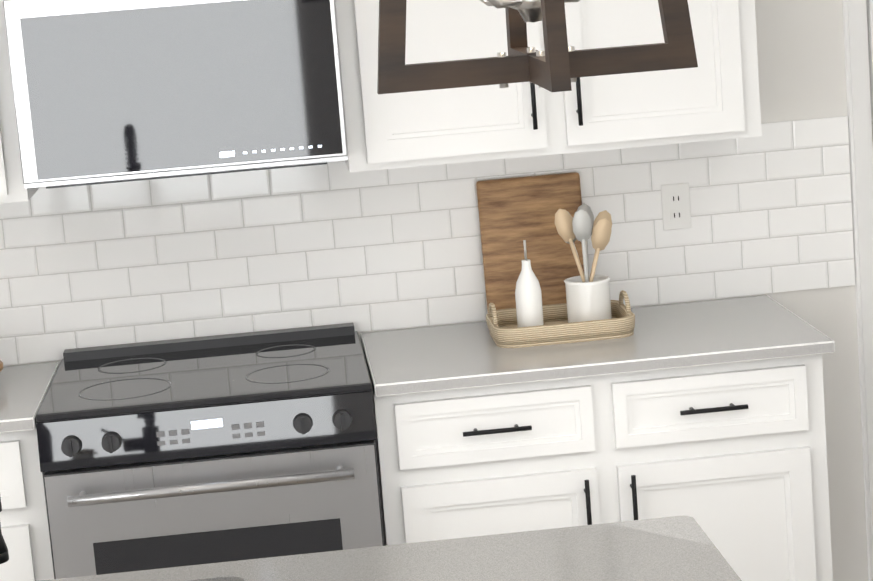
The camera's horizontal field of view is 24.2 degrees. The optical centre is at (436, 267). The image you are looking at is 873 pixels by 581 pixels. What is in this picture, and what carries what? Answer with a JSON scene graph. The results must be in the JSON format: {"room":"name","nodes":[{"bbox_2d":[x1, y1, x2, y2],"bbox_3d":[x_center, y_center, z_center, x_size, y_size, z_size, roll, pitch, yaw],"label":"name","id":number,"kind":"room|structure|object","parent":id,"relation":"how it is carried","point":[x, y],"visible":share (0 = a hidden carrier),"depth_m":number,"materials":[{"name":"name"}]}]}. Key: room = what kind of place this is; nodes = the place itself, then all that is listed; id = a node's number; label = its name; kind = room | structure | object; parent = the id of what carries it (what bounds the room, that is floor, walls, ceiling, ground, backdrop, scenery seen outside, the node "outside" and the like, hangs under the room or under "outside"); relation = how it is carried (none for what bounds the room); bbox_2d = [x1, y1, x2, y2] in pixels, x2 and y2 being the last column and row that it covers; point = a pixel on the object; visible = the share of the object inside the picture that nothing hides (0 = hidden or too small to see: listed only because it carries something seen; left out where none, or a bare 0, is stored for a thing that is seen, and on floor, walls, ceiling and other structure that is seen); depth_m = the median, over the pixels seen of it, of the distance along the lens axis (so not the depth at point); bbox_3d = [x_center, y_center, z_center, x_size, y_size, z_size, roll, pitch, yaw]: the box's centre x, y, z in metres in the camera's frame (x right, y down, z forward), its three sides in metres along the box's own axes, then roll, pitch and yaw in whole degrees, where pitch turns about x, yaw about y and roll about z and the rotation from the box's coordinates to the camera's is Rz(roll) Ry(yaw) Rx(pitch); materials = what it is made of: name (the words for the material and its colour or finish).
{"room":"kitchen","nodes":[
{"label":"kitchen","id":0,"kind":"room"},
{"bbox_2d":[3,0,868,580],"bbox_3d":[-1.507,-0.211,5.229,9.600,2.800,0.200,-5,9,-4],"label":"wall","id":1,"kind":"structure","parent":0,"point":[801,58],"depth_m":5.39,"materials":[{"name":"white paint"}]},
{"bbox_2d":[0,4,39,202],"bbox_3d":[-1.576,-0.700,4.867,1.098,1.151,0.343,-5,9,-4],"label":"upper cabinet","id":2,"kind":"object","parent":1,"relation":"attached to","point":[12,188],"depth_m":4.82,"materials":[{"name":"white paint"}]},
{"bbox_2d":[3,0,347,188],"bbox_3d":[-0.621,-0.464,4.944,0.761,0.444,0.414,-5,9,-4],"label":"microwave","id":3,"kind":"object","parent":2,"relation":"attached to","point":[110,91],"visible":1,"depth_m":4.74,"materials":[{"name":"silver metal"}]},
{"bbox_2d":[0,116,854,364],"bbox_3d":[-1.287,0.025,5.180,4.788,0.483,0.008,-5,9,-4],"label":"tile backsplash","id":4,"kind":"structure","parent":1,"relation":"attached to","point":[328,243],"depth_m":5.26,"materials":[{"name":"white tile"}]},
{"bbox_2d":[661,183,691,230],"bbox_3d":[0.626,-0.160,5.313,0.075,0.120,0.008,-5,9,-4],"label":"electrical outlet plate","id":5,"kind":"object","parent":4,"relation":"attached to","point":[676,208],"visible":1,"depth_m":5.31,"materials":[{"name":"white plastic"}]},
{"bbox_2d":[335,0,761,171],"bbox_3d":[0.235,-0.866,5.003,1.013,1.151,0.343,-5,9,-4],"label":"upper cabinet","id":6,"kind":"object","parent":1,"relation":"attached to","point":[714,95],"depth_m":4.91,"materials":[{"name":"white paint"}]},
{"bbox_2d":[842,0,872,580],"bbox_3d":[1.483,-0.103,5.362,0.760,2.078,0.097,-5,9,-4],"label":"door frame","id":7,"kind":"structure","parent":1,"relation":"attached to","point":[858,28],"depth_m":5.34,"materials":[{"name":"white paint"}]},
{"bbox_3d":[-1.042,1.839,1.529,9.600,0.100,8.600,-5,9,-4],"label":"floor","id":8,"kind":"structure","parent":0,"visible":0},
{"bbox_2d":[0,367,57,580],"bbox_3d":[-1.448,0.800,4.977,1.096,0.884,0.618,-5,9,-4],"label":"base cabinet","id":9,"kind":"object","parent":8,"relation":"on","point":[23,515],"depth_m":4.69,"materials":[{"name":"white paint"}]},
{"bbox_2d":[0,360,2,371],"bbox_3d":[-1.141,0.229,4.980,0.156,0.130,0.156,-5,9,-4],"label":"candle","id":10,"kind":"object","parent":9,"relation":"on","point":[1,365],"visible":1,"depth_m":4.98,"materials":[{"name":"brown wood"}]},
{"bbox_2d":[36,323,385,578],"bbox_3d":[-0.517,0.687,4.965,0.763,0.925,0.732,-5,9,-4],"label":"range","id":11,"kind":"object","parent":8,"relation":"on","point":[202,450],"visible":1,"depth_m":4.64,"materials":[{"name":"silver metal"}]},
{"bbox_2d":[42,516,741,580],"bbox_3d":[-0.665,1.072,2.819,2.380,0.930,1.290,-5,9,-4],"label":"kitchen island","id":12,"kind":"object","parent":8,"relation":"on","point":[678,548],"visible":1,"depth_m":3.27,"materials":[{"name":"grey stone"}]},
{"bbox_2d":[0,497,8,563],"bbox_3d":[-0.712,0.365,2.867,0.190,0.450,0.263,-5,9,-4],"label":"faucet","id":13,"kind":"object","parent":12,"relation":"on","point":[4,556],"visible":1,"depth_m":2.98,"materials":[{"name":"black metal"}]},
{"bbox_2d":[360,299,832,580],"bbox_3d":[0.391,0.632,5.114,1.061,0.884,0.618,-5,9,-4],"label":"base cabinet","id":14,"kind":"object","parent":8,"relation":"on","point":[708,416],"depth_m":4.78,"materials":[{"name":"white paint"}]},
{"bbox_2d":[476,172,583,311],"bbox_3d":[0.252,-0.050,5.261,0.270,0.370,0.071,-5,9,-4],"label":"cutting board","id":15,"kind":"object","parent":14,"relation":"on","point":[514,213],"visible":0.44,"depth_m":5.25,"materials":[{"name":"brown wood"}]},
{"bbox_2d":[486,290,634,347],"bbox_3d":[0.306,0.117,5.077,0.352,0.093,0.272,-5,9,-4],"label":"basket tray","id":16,"kind":"object","parent":14,"relation":"on","point":[505,331],"visible":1,"depth_m":4.96,"materials":[{"name":"beige wicker"}]},
{"bbox_2d":[515,240,543,327],"bbox_3d":[0.227,0.047,5.048,0.066,0.235,0.066,-5,9,-4],"label":"oil bottle","id":17,"kind":"object","parent":16,"relation":"in","point":[528,299],"visible":0.75,"depth_m":5.03,"materials":[{"name":"white ceramic"}]},
{"bbox_2d":[555,204,611,322],"bbox_3d":[0.373,-0.004,5.059,0.147,0.309,0.127,-5,9,-4],"label":"utensil crock","id":18,"kind":"object","parent":16,"relation":"in","point":[588,297],"visible":0.85,"depth_m":5.02,"materials":[{"name":"white ceramic"}]},
{"bbox_3d":[-1.268,-1.013,1.057,9.600,0.100,8.600,-5,9,-4],"label":"ceiling","id":19,"kind":"structure","parent":0,"visible":0},
{"bbox_2d":[377,0,697,93],"bbox_3d":[0.091,-0.770,2.569,0.314,1.080,0.314,3,12,40],"label":"pendant light","id":20,"kind":"object","parent":19,"relation":"hanging from","point":[558,64],"visible":1,"depth_m":2.63,"materials":[{"name":"brown wood"}]}
]}

